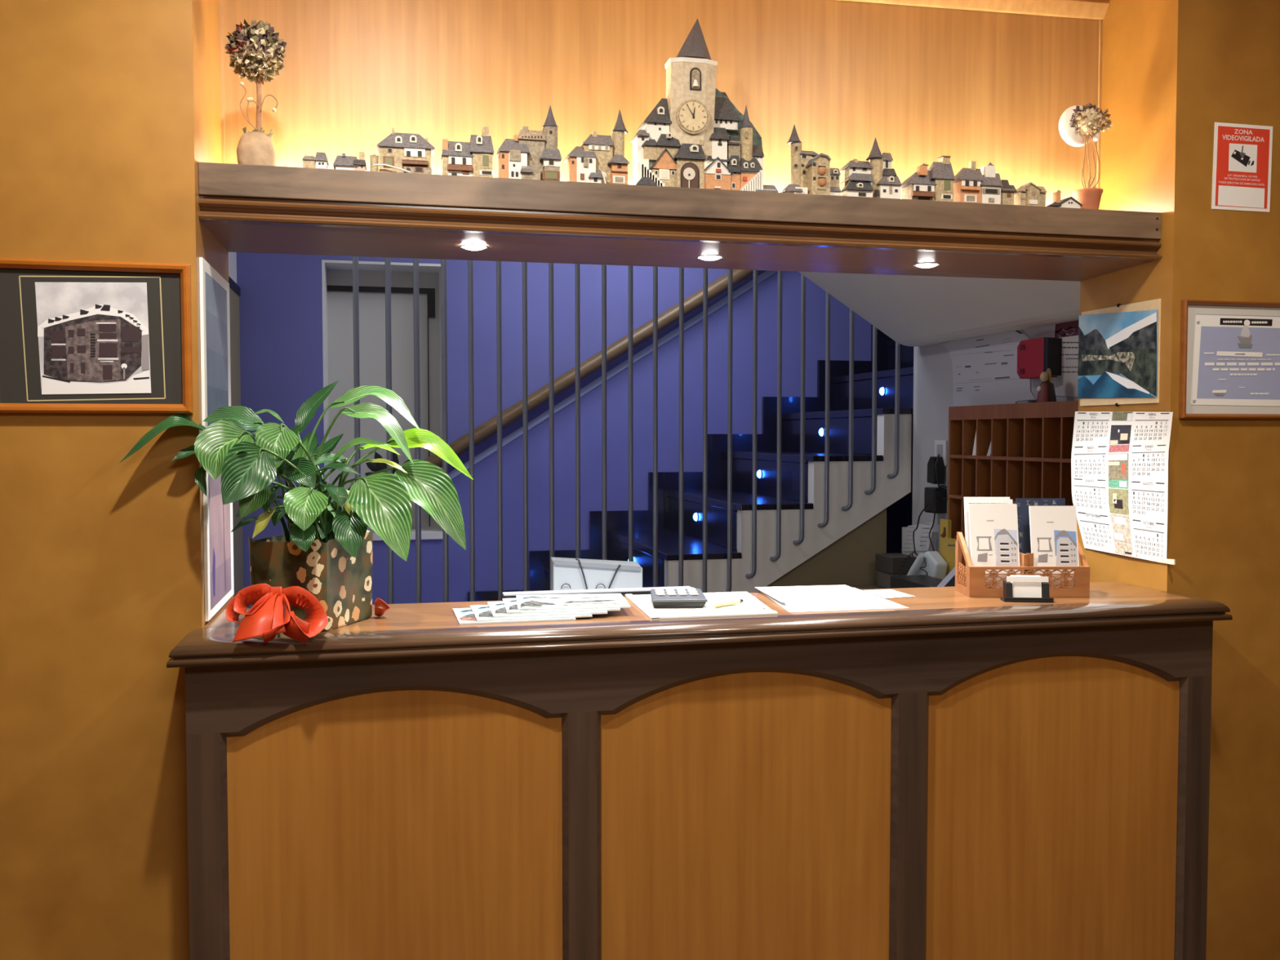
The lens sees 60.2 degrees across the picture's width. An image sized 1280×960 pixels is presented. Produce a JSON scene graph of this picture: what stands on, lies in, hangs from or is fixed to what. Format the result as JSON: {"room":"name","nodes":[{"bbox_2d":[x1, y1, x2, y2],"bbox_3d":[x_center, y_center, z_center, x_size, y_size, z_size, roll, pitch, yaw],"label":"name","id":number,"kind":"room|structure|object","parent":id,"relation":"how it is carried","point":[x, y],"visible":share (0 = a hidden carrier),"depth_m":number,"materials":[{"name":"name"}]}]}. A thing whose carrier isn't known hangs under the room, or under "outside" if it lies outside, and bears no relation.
{"room":"hotel lobby","nodes":[
{"label":"hotel lobby","id":0,"kind":"room"},
{"bbox_2d":[0,0,233,959],"bbox_3d":[-1.477,0.002,1.922,1.397,2.800,0.412,-1,2,-13],"label":"wall","id":1,"kind":"structure","parent":0,"point":[110,110],"depth_m":1.85,"materials":[{"name":"orange paint"}]},
{"bbox_2d":[0,257,193,413],"bbox_3d":[-0.908,-0.236,1.824,0.310,0.250,0.017,-1,2,-13],"label":"framed photo","id":2,"kind":"object","parent":1,"relation":"attached to","point":[77,336],"visible":1,"depth_m":1.83,"materials":[{"name":"orange wood"}]},
{"bbox_2d":[35,282,151,395],"bbox_3d":[-0.905,-0.235,1.828,0.174,0.189,0.001,-1,2,-13],"label":"print","id":3,"kind":"object","parent":2,"relation":"attached to","point":[91,338],"depth_m":1.83,"materials":[{"name":"white paper"}]},
{"bbox_2d":[199,257,234,621],"bbox_3d":[-0.793,-0.075,2.073,0.006,0.629,0.340,-1,2,-13],"label":"poster","id":4,"kind":"object","parent":1,"relation":"attached to","point":[215,322],"visible":0.79,"depth_m":2.02,"materials":[{"name":"white paper"}]},
{"bbox_2d":[204,271,231,609],"bbox_3d":[-0.788,-0.072,2.066,0.001,0.594,0.275,-1,2,-13],"label":"print","id":5,"kind":"object","parent":4,"relation":"attached to","point":[216,319],"depth_m":2.04,"materials":[{"name":"blue"}]},
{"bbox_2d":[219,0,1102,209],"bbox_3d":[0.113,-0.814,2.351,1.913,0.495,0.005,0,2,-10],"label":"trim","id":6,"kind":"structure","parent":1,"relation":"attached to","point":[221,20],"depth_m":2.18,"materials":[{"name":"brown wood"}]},
{"bbox_2d":[228,252,236,283],"bbox_3d":[-1.461,-0.060,3.439,0.100,2.800,2.538,-1,2,-13],"label":"wall","id":7,"kind":"structure","parent":0,"point":[232,255],"depth_m":4.54,"materials":[{"name":"white paint"}]},
{"bbox_2d":[228,275,243,596],"bbox_3d":[-1.643,0.247,4.487,0.014,2.100,0.420,-1,2,-13],"label":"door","id":8,"kind":"structure","parent":7,"relation":"in","point":[234,290],"depth_m":4.50,"materials":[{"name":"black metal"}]},
{"bbox_2d":[236,252,913,608],"bbox_3d":[0.062,-0.133,5.225,3.900,2.800,0.250,-1,2,-13],"label":"wall","id":9,"kind":"structure","parent":0,"point":[281,298],"depth_m":4.98,"materials":[{"name":"blue paint"}]},
{"bbox_2d":[321,259,759,540],"bbox_3d":[-0.260,-0.496,5.085,2.303,1.496,0.348,-1,2,-13],"label":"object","id":10,"kind":"structure","parent":9,"relation":"in","point":[336,275],"depth_m":4.98,"materials":[{"name":"white paint"}]},
{"bbox_2d":[448,270,777,479],"bbox_3d":[-0.014,-0.564,5.059,1.751,1.146,0.004,-1,2,-13],"label":"light strip","id":11,"kind":"object","parent":9,"relation":"attached to","point":[558,406],"visible":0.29,"depth_m":5.03,"materials":[{"name":"blue"}]},
{"bbox_2d":[222,0,1098,206],"bbox_3d":[0.105,-0.823,2.384,1.917,0.511,0.070,0,2,-10],"label":"wall panel","id":12,"kind":"object","parent":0,"point":[928,83],"depth_m":2.34,"materials":[{"name":"brown wood"}]},
{"bbox_2d":[198,161,1162,281],"bbox_3d":[0.129,-0.509,2.294,1.911,0.107,0.378,-1,2,-13],"label":"display shelf","id":13,"kind":"object","parent":12,"relation":"attached to","point":[246,208],"visible":1,"depth_m":2.14,"materials":[{"name":"brown wood"}]},
{"bbox_2d":[224,18,286,165],"bbox_3d":[-0.688,-0.687,1.981,0.108,0.273,0.109,-1,2,-13],"label":"tree","id":14,"kind":"object","parent":13,"relation":"on","point":[256,51],"visible":0.99,"depth_m":1.96,"materials":[{"name":"gold plant"}]},
{"bbox_2d":[302,151,328,168],"bbox_3d":[-0.584,-0.571,1.987,0.044,0.040,0.038,-1,2,-13],"label":"house","id":15,"kind":"object","parent":13,"relation":"on","point":[320,161],"visible":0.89,"depth_m":1.97,"materials":[{"name":"beige ceramic"}]},
{"bbox_2d":[333,151,366,170],"bbox_3d":[-0.528,-0.574,2.008,0.058,0.045,0.055,-1,2,-13],"label":"house","id":16,"kind":"object","parent":13,"relation":"on","point":[342,162],"visible":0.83,"depth_m":1.99,"materials":[{"name":"ceramic"}]},
{"bbox_2d":[369,127,435,173],"bbox_3d":[-0.438,-0.599,2.030,0.117,0.094,0.062,-1,2,-13],"label":"house","id":17,"kind":"object","parent":13,"relation":"on","point":[403,153],"visible":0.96,"depth_m":2.01,"materials":[{"name":"beige ceramic"}]},
{"bbox_2d":[440,125,493,177],"bbox_3d":[-0.324,-0.608,2.063,0.096,0.109,0.060,-1,2,-13],"label":"house","id":18,"kind":"object","parent":13,"relation":"on","point":[474,157],"visible":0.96,"depth_m":2.04,"materials":[{"name":"grey ceramic"}]},
{"bbox_2d":[458,244,488,250],"bbox_3d":[-0.324,-0.453,2.153,0.057,0.007,0.057,-1,2,-13],"label":"spotlight","id":19,"kind":"object","parent":13,"relation":"attached to","point":[468,246],"visible":1,"depth_m":2.14,"materials":[{"name":"white"}]},
{"bbox_2d":[495,105,561,181],"bbox_3d":[-0.212,-0.634,2.089,0.119,0.158,0.066,-1,2,-13],"label":"house","id":20,"kind":"object","parent":13,"relation":"on","point":[531,154],"visible":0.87,"depth_m":2.08,"materials":[{"name":"beige ceramic"}]},
{"bbox_2d":[563,109,630,184],"bbox_3d":[-0.082,-0.635,2.119,0.123,0.159,0.067,-1,2,-13],"label":"house","id":21,"kind":"object","parent":13,"relation":"on","point":[600,158],"visible":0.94,"depth_m":2.11,"materials":[{"name":"beige ceramic"}]},
{"bbox_2d":[630,17,764,191],"bbox_3d":[0.116,-0.735,2.185,0.279,0.352,0.122,-1,2,-13],"label":"clock tower","id":22,"kind":"object","parent":13,"relation":"on","point":[697,126],"visible":0.91,"depth_m":2.15,"materials":[{"name":"grey ceramic"}]},
{"bbox_2d":[696,254,724,260],"bbox_3d":[0.145,-0.458,2.279,0.057,0.007,0.057,-1,2,-13],"label":"spotlight","id":23,"kind":"object","parent":13,"relation":"attached to","point":[708,257],"visible":1,"depth_m":2.27,"materials":[{"name":"white"}]},
{"bbox_2d":[755,184,778,192],"bbox_3d":[0.246,-0.571,2.183,0.045,0.026,0.036,-1,2,-13],"label":"house","id":24,"kind":"object","parent":13,"relation":"on","point":[766,188],"visible":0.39,"depth_m":2.17,"materials":[{"name":"ceramic"}]},
{"bbox_2d":[780,124,840,195],"bbox_3d":[0.341,-0.635,2.209,0.126,0.150,0.075,-1,2,-13],"label":"house","id":25,"kind":"object","parent":13,"relation":"on","point":[811,173],"visible":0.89,"depth_m":2.19,"materials":[{"name":"beige ceramic"}]},
{"bbox_2d":[839,137,901,199],"bbox_3d":[0.464,-0.629,2.252,0.125,0.136,0.077,-1,2,-13],"label":"house","id":26,"kind":"object","parent":13,"relation":"on","point":[875,179],"visible":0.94,"depth_m":2.24,"materials":[{"name":"ceramic"}]},
{"bbox_2d":[913,262,939,267],"bbox_3d":[0.618,-0.462,2.380,0.057,0.007,0.057,-1,2,-13],"label":"spotlight","id":27,"kind":"object","parent":13,"relation":"attached to","point":[921,264],"visible":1,"depth_m":2.37,"materials":[{"name":"white"}]},
{"bbox_2d":[900,155,955,201],"bbox_3d":[0.591,-0.616,2.277,0.111,0.107,0.060,-1,2,-13],"label":"house","id":28,"kind":"object","parent":13,"relation":"on","point":[935,184],"visible":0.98,"depth_m":2.26,"materials":[{"name":"grey ceramic"}]},
{"bbox_2d":[953,160,1017,204],"bbox_3d":[0.717,-0.614,2.307,0.140,0.100,0.068,-1,2,-13],"label":"house","id":29,"kind":"object","parent":13,"relation":"on","point":[971,184],"visible":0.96,"depth_m":2.28,"materials":[{"name":"ceramic"}]},
{"bbox_2d":[1013,182,1046,206],"bbox_3d":[0.821,-0.593,2.328,0.072,0.057,0.057,-1,2,-13],"label":"house","id":30,"kind":"object","parent":13,"relation":"on","point":[1028,193],"visible":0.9,"depth_m":2.31,"materials":[{"name":"beige ceramic"}]},
{"bbox_2d":[1046,190,1082,208],"bbox_3d":[0.891,-0.588,2.328,0.071,0.047,0.039,-1,2,-13],"label":"house","id":31,"kind":"object","parent":13,"relation":"on","point":[1069,202],"visible":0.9,"depth_m":2.32,"materials":[{"name":"ceramic"}]},
{"bbox_2d":[1058,102,1112,208],"bbox_3d":[0.961,-0.685,2.361,0.118,0.238,0.083,-1,2,-13],"label":"tree","id":32,"kind":"object","parent":13,"relation":"on","point":[1078,125],"visible":1,"depth_m":2.35,"materials":[{"name":"gold plant"}]},
{"bbox_2d":[799,271,1079,346],"bbox_3d":[0.389,-0.955,3.223,1.628,0.994,1.330,-1,2,-13],"label":"ceiling","id":33,"kind":"structure","parent":0,"point":[912,310],"depth_m":3.49,"materials":[{"name":"white paint"}]},
{"bbox_2d":[911,323,1078,553],"bbox_3d":[1.248,-0.060,3.426,0.120,2.800,1.476,-1,2,-13],"label":"wall","id":34,"kind":"structure","parent":0,"point":[933,388],"depth_m":3.99,"materials":[{"name":"grey paint"}]},
{"bbox_2d":[912,484,947,555],"bbox_3d":[1.013,0.155,3.843,0.116,0.273,0.300,0,2,12],"label":"block","id":35,"kind":"object","parent":34,"relation":"attached to","point":[935,501],"visible":0.85,"depth_m":3.88,"materials":[{"name":"black plastic"}]},
{"bbox_2d":[927,453,943,492],"bbox_3d":[1.046,-0.025,3.892,0.045,0.135,0.071,-1,2,-13],"label":"charger","id":36,"kind":"object","parent":34,"relation":"attached to","point":[935,464],"visible":1,"depth_m":3.88,"materials":[{"name":"black plastic"}]},
{"bbox_2d":[934,440,946,466],"bbox_3d":[1.067,-0.096,3.914,0.009,0.090,0.080,-1,2,-13],"label":"wall socket","id":37,"kind":"object","parent":34,"relation":"attached to","point":[940,446],"visible":0.81,"depth_m":3.90,"materials":[{"name":"grey plastic"}]},
{"bbox_2d":[941,329,1035,406],"bbox_3d":[1.134,-0.359,3.623,0.001,0.242,0.607,-1,2,-13],"label":"notice","id":38,"kind":"object","parent":34,"relation":"attached to","point":[984,367],"visible":0.91,"depth_m":3.60,"materials":[{"name":"grey paper"}]},
{"bbox_2d":[947,400,1078,539],"bbox_3d":[1.163,0.057,3.258,0.121,0.565,0.806,-1,2,-13],"label":"key rack","id":39,"kind":"object","parent":34,"relation":"attached to","point":[1030,456],"visible":0.31,"depth_m":3.30,"materials":[{"name":"brown wood"}]},
{"bbox_2d":[951,534,964,539],"bbox_3d":[1.159,0.200,3.257,0.110,0.010,0.794,-1,2,-13],"label":"shelf","id":40,"kind":"object","parent":39,"relation":"attached to","point":[954,536],"depth_m":3.59,"materials":[{"name":"brown wood"}]},
{"bbox_2d":[972,431,976,455],"bbox_3d":[1.070,-0.123,3.510,0.013,0.090,0.026,-1,2,-13],"label":"card","id":41,"kind":"object","parent":39,"relation":"on","point":[974,453],"visible":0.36,"depth_m":3.52,"materials":[{"name":"white paper"}]},
{"bbox_2d":[949,494,1015,503],"bbox_3d":[1.159,0.069,3.252,0.110,0.010,0.794,-1,2,-13],"label":"shelf","id":42,"kind":"object","parent":39,"relation":"attached to","point":[953,499],"depth_m":3.55,"materials":[{"name":"brown wood"}]},
{"bbox_2d":[949,454,1071,462],"bbox_3d":[1.159,-0.062,3.246,0.110,0.010,0.794,-1,2,-13],"label":"shelf","id":43,"kind":"object","parent":39,"relation":"attached to","point":[953,458],"depth_m":3.29,"materials":[{"name":"brown wood"}]},
{"bbox_2d":[1015,400,1036,403],"bbox_3d":[1.149,-0.215,3.277,0.051,0.044,0.127,-1,2,-13],"label":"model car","id":44,"kind":"object","parent":39,"relation":"on","point":[1024,401],"visible":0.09,"depth_m":3.24,"materials":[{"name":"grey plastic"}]},
{"bbox_2d":[1035,368,1056,402],"bbox_3d":[1.170,-0.255,3.177,0.064,0.133,0.068,-1,2,-13],"label":"figurine","id":45,"kind":"object","parent":39,"relation":"on","point":[1046,390],"visible":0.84,"depth_m":3.16,"materials":[{"name":"red"}]},
{"bbox_2d":[1017,337,1062,378],"bbox_3d":[1.189,-0.362,3.288,0.052,0.116,0.159,-1,2,-13],"label":"wall box","id":46,"kind":"object","parent":34,"relation":"attached to","point":[1034,356],"visible":0.95,"depth_m":3.25,"materials":[{"name":"red plastic"}]},
{"bbox_2d":[1050,320,1079,396],"bbox_3d":[1.238,-0.347,3.175,0.001,0.222,0.188,-1,2,-13],"label":"poster","id":47,"kind":"object","parent":34,"relation":"attached to","point":[1066,384],"visible":0.62,"depth_m":3.19,"materials":[{"name":"grey paper"}]},
{"bbox_2d":[1076,0,1279,959],"bbox_3d":[1.850,-0.028,2.649,1.592,2.800,0.314,-1,2,-13],"label":"wall","id":48,"kind":"structure","parent":0,"point":[1172,70],"depth_m":2.36,"materials":[{"name":"orange paint"}]},
{"bbox_2d":[1077,298,1160,406],"bbox_3d":[1.067,-0.279,2.470,0.008,0.229,0.275,-1,2,-13],"label":"picture","id":49,"kind":"object","parent":48,"relation":"attached to","point":[1119,345],"visible":1,"depth_m":2.45,"materials":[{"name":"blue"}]},
{"bbox_2d":[1071,411,1175,564],"bbox_3d":[1.069,0.007,2.461,0.013,0.326,0.352,-1,2,-13],"label":"wall calendar","id":50,"kind":"object","parent":48,"relation":"attached to","point":[1119,460],"visible":1,"depth_m":2.44,"materials":[{"name":"white paper"}]},
{"bbox_2d":[1074,412,1111,546],"bbox_3d":[1.047,-0.003,2.552,0.007,0.307,0.141,0,2,-11],"label":"print","id":51,"kind":"object","parent":50,"relation":"attached to","point":[1092,430],"depth_m":2.55,"materials":[{"name":"grey paper"}]},
{"bbox_2d":[1131,413,1168,557],"bbox_3d":[1.090,0.013,2.363,0.006,0.315,0.105,-1,2,-15],"label":"print","id":52,"kind":"object","parent":50,"relation":"attached to","point":[1149,431],"depth_m":2.36,"materials":[{"name":"grey paper"}]},
{"bbox_2d":[1178,299,1279,418],"bbox_3d":[1.295,-0.254,2.340,0.335,0.247,0.015,-1,2,-13],"label":"framed certificate","id":53,"kind":"object","parent":48,"relation":"attached to","point":[1229,351],"visible":1,"depth_m":2.33,"materials":[{"name":"paper"}]},
{"bbox_2d":[1211,122,1272,212],"bbox_3d":[1.270,-0.658,2.325,0.147,0.180,0.002,-1,2,-13],"label":"warning sign","id":54,"kind":"object","parent":48,"relation":"attached to","point":[1242,153],"visible":1,"depth_m":2.32,"materials":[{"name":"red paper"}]},
{"bbox_3d":[0.389,1.462,1.692,4.900,0.100,7.400,-1,2,-13],"label":"floor","id":55,"kind":"structure","parent":0,"visible":0},
{"bbox_2d":[352,256,913,604],"bbox_3d":[0.181,-0.079,4.516,3.891,2.810,1.186,-1,2,-13],"label":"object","id":56,"kind":"structure","parent":55,"relation":"on","point":[819,468],"depth_m":4.04,"materials":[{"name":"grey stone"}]},
{"bbox_2d":[693,511,697,521],"bbox_3d":[0.233,0.153,4.568,0.024,0.040,0.040,-1,2,-13],"label":"step light","id":57,"kind":"object","parent":56,"relation":"attached to","point":[695,513],"depth_m":4.56,"materials":[{"name":"white"}]},
{"bbox_2d":[818,427,824,436],"bbox_3d":[0.771,-0.203,4.679,0.024,0.040,0.040,-1,2,-13],"label":"step light","id":58,"kind":"object","parent":56,"relation":"attached to","point":[821,430],"depth_m":4.67,"materials":[{"name":"white"}]},
{"bbox_2d":[879,386,884,395],"bbox_3d":[1.041,-0.381,4.735,0.024,0.040,0.040,-1,2,-13],"label":"step light","id":59,"kind":"object","parent":56,"relation":"attached to","point":[882,389],"depth_m":4.73,"materials":[{"name":"white"}]},
{"bbox_2d":[166,581,1232,959],"bbox_3d":[0.174,0.818,2.158,1.973,1.150,0.355,-1,2,-13],"label":"reception desk","id":60,"kind":"object","parent":55,"relation":"on","point":[949,775],"depth_m":2.00,"materials":[{"name":"brown wood"}]},
{"bbox_2d":[120,380,473,643],"bbox_3d":[-0.576,0.042,1.893,0.578,0.437,0.293,-1,2,-13],"label":"potted plant","id":61,"kind":"object","parent":60,"relation":"on","point":[315,577],"visible":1,"depth_m":1.87,"materials":[{"name":"green plant"}]},
{"bbox_2d":[453,608,575,625],"bbox_3d":[-0.234,0.246,2.021,0.207,0.004,0.167,-1,2,-13],"label":"leaflet","id":62,"kind":"object","parent":60,"relation":"on","point":[464,615],"visible":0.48,"depth_m":1.95,"materials":[{"name":"white paper"}]},
{"bbox_2d":[459,608,489,622],"bbox_3d":[-0.238,0.244,2.018,0.190,0.001,0.147,-1,2,-13],"label":"picture","id":63,"kind":"object","parent":62,"relation":"on","point":[465,615],"depth_m":1.98,"materials":[{"name":"white paper"}]},
{"bbox_2d":[470,604,592,621],"bbox_3d":[-0.204,0.242,2.036,0.205,0.004,0.165,-1,2,-13],"label":"leaflet","id":64,"kind":"object","parent":62,"relation":"on","point":[481,612],"visible":0.47,"depth_m":1.97,"materials":[{"name":"white paper"}]},
{"bbox_2d":[476,605,502,618],"bbox_3d":[-0.208,0.240,2.033,0.188,0.001,0.145,-1,2,-13],"label":"picture","id":65,"kind":"object","parent":64,"relation":"on","point":[482,611],"depth_m":1.99,"materials":[{"name":"white paper"}]},
{"bbox_2d":[487,601,607,617],"bbox_3d":[-0.175,0.237,2.053,0.210,0.004,0.171,-1,2,-13],"label":"leaflet","id":66,"kind":"object","parent":64,"relation":"on","point":[497,609],"visible":0.45,"depth_m":1.98,"materials":[{"name":"white paper"}]},
{"bbox_2d":[493,602,522,614],"bbox_3d":[-0.179,0.236,2.052,0.192,0.001,0.146,-1,2,-13],"label":"picture","id":67,"kind":"object","parent":66,"relation":"on","point":[499,607],"depth_m":2.01,"materials":[{"name":"white paper"}]},
{"bbox_2d":[502,598,620,613],"bbox_3d":[-0.151,0.233,2.071,0.205,0.004,0.165,0,2,-10],"label":"leaflet","id":68,"kind":"object","parent":66,"relation":"on","point":[510,604],"visible":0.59,"depth_m":2.00,"materials":[{"name":"white paper"}]},
{"bbox_2d":[508,599,533,610],"bbox_3d":[-0.155,0.232,2.072,0.196,0.001,0.147,-1,2,-13],"label":"picture","id":69,"kind":"object","parent":68,"relation":"on","point":[513,606],"depth_m":2.04,"materials":[{"name":"white paper"}]},
{"bbox_2d":[515,593,631,609],"bbox_3d":[-0.129,0.229,2.084,0.205,0.004,0.165,0,2,-7],"label":"leaflet","id":70,"kind":"object","parent":68,"relation":"on","point":[594,601],"visible":1,"depth_m":2.07,"materials":[{"name":"white paper"}]},
{"bbox_2d":[520,594,619,607],"bbox_3d":[-0.133,0.228,2.081,0.188,0.001,0.145,0,2,-7],"label":"picture","id":71,"kind":"object","parent":70,"relation":"on","point":[551,600],"depth_m":2.08,"materials":[{"name":"white paper"}]},
{"bbox_2d":[203,581,1191,637],"bbox_3d":[0.168,0.261,2.160,1.909,0.037,0.305,-1,2,-13],"label":"countertop","id":72,"kind":"structure","parent":60,"relation":"on","point":[403,616],"depth_m":2.11,"materials":[{"name":"brown wood"}]},
{"bbox_2d":[625,591,777,619],"bbox_3d":[0.122,0.239,2.144,0.276,0.006,0.294,-1,2,-13],"label":"paper sheet","id":73,"kind":"object","parent":60,"relation":"on","point":[751,606],"visible":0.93,"depth_m":2.07,"materials":[{"name":"white paper"}]},
{"bbox_2d":[650,587,707,608],"bbox_3d":[0.072,0.229,2.143,0.106,0.023,0.118,0,2,-3],"label":"calculator","id":74,"kind":"object","parent":73,"relation":"on","point":[667,597],"visible":1,"depth_m":2.10,"materials":[{"name":"grey plastic"}]},
{"bbox_2d":[711,599,743,607],"bbox_3d":[0.167,0.232,2.092,0.075,0.012,0.012,-2,3,-38],"label":"pen","id":75,"kind":"object","parent":73,"relation":"on","point":[730,602],"visible":1,"depth_m":2.08,"materials":[{"name":"beige plastic"}]},
{"bbox_2d":[760,587,908,612],"bbox_3d":[0.370,0.239,2.218,0.255,0.001,0.292,-1,2,-13],"label":"paper sheet","id":76,"kind":"object","parent":60,"relation":"on","point":[896,605],"visible":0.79,"depth_m":2.09,"materials":[{"name":"grey paper"}]},
{"bbox_2d":[758,589,894,609],"bbox_3d":[0.363,0.236,2.222,0.210,0.006,0.264,-1,2,-13],"label":"pile","id":77,"kind":"object","parent":76,"relation":"on","point":[794,606],"visible":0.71,"depth_m":2.10,"materials":[{"name":"white paper"}]},
{"bbox_2d":[754,584,889,602],"bbox_3d":[0.360,0.232,2.233,0.207,0.001,0.250,0,2,-9],"label":"paper sheet","id":78,"kind":"object","parent":77,"relation":"on","point":[814,593],"visible":1,"depth_m":2.23,"materials":[{"name":"white paper"}]},
{"bbox_2d":[864,589,915,598],"bbox_3d":[0.516,0.236,2.286,0.070,0.001,0.115,-1,2,-13],"label":"sheet","id":79,"kind":"object","parent":60,"relation":"on","point":[886,593],"visible":1,"depth_m":2.28,"materials":[{"name":"white paper"}]},
{"bbox_2d":[955,532,1089,596],"bbox_3d":[0.793,0.174,2.294,0.245,0.125,0.102,0,2,0],"label":"box","id":80,"kind":"object","parent":60,"relation":"on","point":[970,580],"visible":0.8,"depth_m":2.25,"materials":[{"name":"brown wood"}]},
{"bbox_2d":[964,497,1009,544],"bbox_3d":[0.730,0.133,2.310,0.096,0.194,0.035,0,2,0],"label":"leaflet","id":81,"kind":"object","parent":80,"relation":"in","point":[965,498],"visible":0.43,"depth_m":2.32,"materials":[{"name":"white paper"}]},
{"bbox_2d":[964,499,1013,558],"bbox_3d":[0.729,0.136,2.293,0.098,0.190,0.036,0,2,0],"label":"leaflet","id":82,"kind":"object","parent":80,"relation":"in","point":[967,502],"visible":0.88,"depth_m":2.30,"materials":[{"name":"white paper"}]},
{"bbox_2d":[968,503,1020,587],"bbox_3d":[0.731,0.141,2.272,0.099,0.182,0.037,0,2,0],"label":"leaflet","id":83,"kind":"object","parent":80,"relation":"in","point":[993,527],"visible":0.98,"depth_m":2.27,"materials":[{"name":"white paper"}]},
{"bbox_2d":[976,520,1018,566],"bbox_3d":[0.735,0.130,2.271,0.084,0.094,0.016,0,2,0],"label":"picture","id":84,"kind":"object","parent":83,"relation":"attached to","point":[997,540],"depth_m":2.27,"materials":[{"name":"beige paper"}]},
{"bbox_2d":[1015,497,1065,554],"bbox_3d":[0.843,0.134,2.317,0.104,0.191,0.027,0,2,0],"label":"leaflet","id":85,"kind":"object","parent":80,"relation":"in","point":[1023,504],"visible":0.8,"depth_m":2.32,"materials":[{"name":"blue paper"}]},
{"bbox_2d":[1017,498,1056,548],"bbox_3d":[0.834,0.092,2.318,0.086,0.105,0.012,0,2,-2],"label":"brochure","id":86,"kind":"object","parent":85,"relation":"attached to","point":[1023,511],"depth_m":2.32,"materials":[{"name":"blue paper"}]},
{"bbox_2d":[1028,506,1079,587],"bbox_3d":[0.854,0.143,2.272,0.096,0.178,0.036,0,2,0],"label":"leaflet","id":87,"kind":"object","parent":80,"relation":"in","point":[1053,529],"visible":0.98,"depth_m":2.27,"materials":[{"name":"white paper"}]},
{"bbox_2d":[1036,521,1077,566],"bbox_3d":[0.859,0.132,2.271,0.082,0.091,0.016,0,2,0],"label":"picture","id":88,"kind":"object","parent":87,"relation":"attached to","point":[1056,541],"depth_m":2.27,"materials":[{"name":"beige paper"}]},
{"bbox_2d":[1000,580,1053,602],"bbox_3d":[0.769,0.221,2.196,0.095,0.038,0.040,0,2,5],"label":"card holder","id":89,"kind":"object","parent":60,"relation":"on","point":[1007,586],"visible":0.88,"depth_m":2.18,"materials":[{"name":"black plastic"}]},
{"bbox_2d":[1006,574,1048,597],"bbox_3d":[0.769,0.213,2.198,0.080,0.045,0.026,0,2,5],"label":"card stack","id":90,"kind":"object","parent":89,"relation":"in","point":[1023,586],"visible":0.93,"depth_m":2.19,"materials":[{"name":"white paper"}]},
{"bbox_2d":[758,508,886,592],"bbox_3d":[0.514,0.712,4.137,0.870,1.200,0.020,-1,2,-13],"label":"wall","id":91,"kind":"structure","parent":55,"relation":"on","point":[850,560],"depth_m":4.17,"materials":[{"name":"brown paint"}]},
{"bbox_2d":[847,584,884,589],"bbox_3d":[0.907,0.873,3.568,0.494,0.925,1.080,-1,2,-13],"label":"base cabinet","id":92,"kind":"object","parent":55,"relation":"on","point":[868,586],"visible":0.02,"depth_m":4.02,"materials":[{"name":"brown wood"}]},
{"bbox_2d":[875,552,916,588],"bbox_3d":[0.926,0.332,3.997,0.095,0.120,0.140,-1,2,-13],"label":"storage box","id":93,"kind":"object","parent":92,"relation":"on","point":[887,565],"visible":0.69,"depth_m":3.96,"materials":[{"name":"grey plastic"}]},
{"bbox_2d":[901,522,937,557],"bbox_3d":[1.029,0.267,4.034,0.035,0.247,0.251,-1,2,-13],"label":"sheet","id":94,"kind":"object","parent":92,"relation":"on","point":[922,541],"visible":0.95,"depth_m":4.01,"materials":[{"name":"grey paper"}]},
{"bbox_2d":[890,567,955,588],"bbox_3d":[0.950,0.324,3.331,0.159,0.189,0.537,-1,2,-13],"label":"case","id":95,"kind":"object","parent":92,"relation":"on","point":[919,580],"visible":0.1,"depth_m":3.46,"materials":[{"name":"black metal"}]},
{"bbox_2d":[898,551,947,579],"bbox_3d":[0.935,0.299,3.666,0.087,0.131,0.202,-1,2,-13],"label":"telephone","id":96,"kind":"object","parent":92,"relation":"on","point":[930,563],"visible":0.73,"depth_m":3.62,"materials":[{"name":"white plastic"}]},
{"bbox_2d":[939,519,956,576],"bbox_3d":[1.017,0.271,3.552,0.012,0.277,0.190,-1,2,-13],"label":"folder","id":97,"kind":"object","parent":92,"relation":"on","point":[947,544],"visible":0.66,"depth_m":3.59,"materials":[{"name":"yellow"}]},
{"bbox_3d":[-0.019,0.993,2.760,1.200,0.750,0.700,-1,2,-13],"label":"office desk","id":98,"kind":"object","parent":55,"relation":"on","visible":0},
{"bbox_2d":[550,556,642,590],"bbox_3d":[-0.112,0.406,2.868,0.237,0.415,0.061,-1,2,-13],"label":"binder","id":99,"kind":"object","parent":98,"relation":"on","point":[566,573],"visible":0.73,"depth_m":2.84,"materials":[{"name":"grey plastic"}]},
{"bbox_2d":[502,586,692,598],"bbox_3d":[-0.093,0.440,2.545,0.442,0.373,0.160,-1,2,-13],"label":"paper","id":100,"kind":"object","parent":98,"relation":"on","point":[634,591],"visible":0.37,"depth_m":2.53,"materials":[{"name":"white paper"}]},
{"bbox_3d":[0.141,-1.241,2.213,1.911,0.340,0.340,-1,2,-13],"label":"wall header","id":101,"kind":"structure","parent":0,"visible":0},
{"bbox_2d":[839,0,1109,19],"bbox_3d":[0.116,-1.058,2.329,1.914,0.035,0.029,0,2,-10],"label":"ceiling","id":102,"kind":"structure","parent":101,"relation":"attached to","point":[1081,9],"depth_m":2.46,"materials":[{"name":"brown wood"}]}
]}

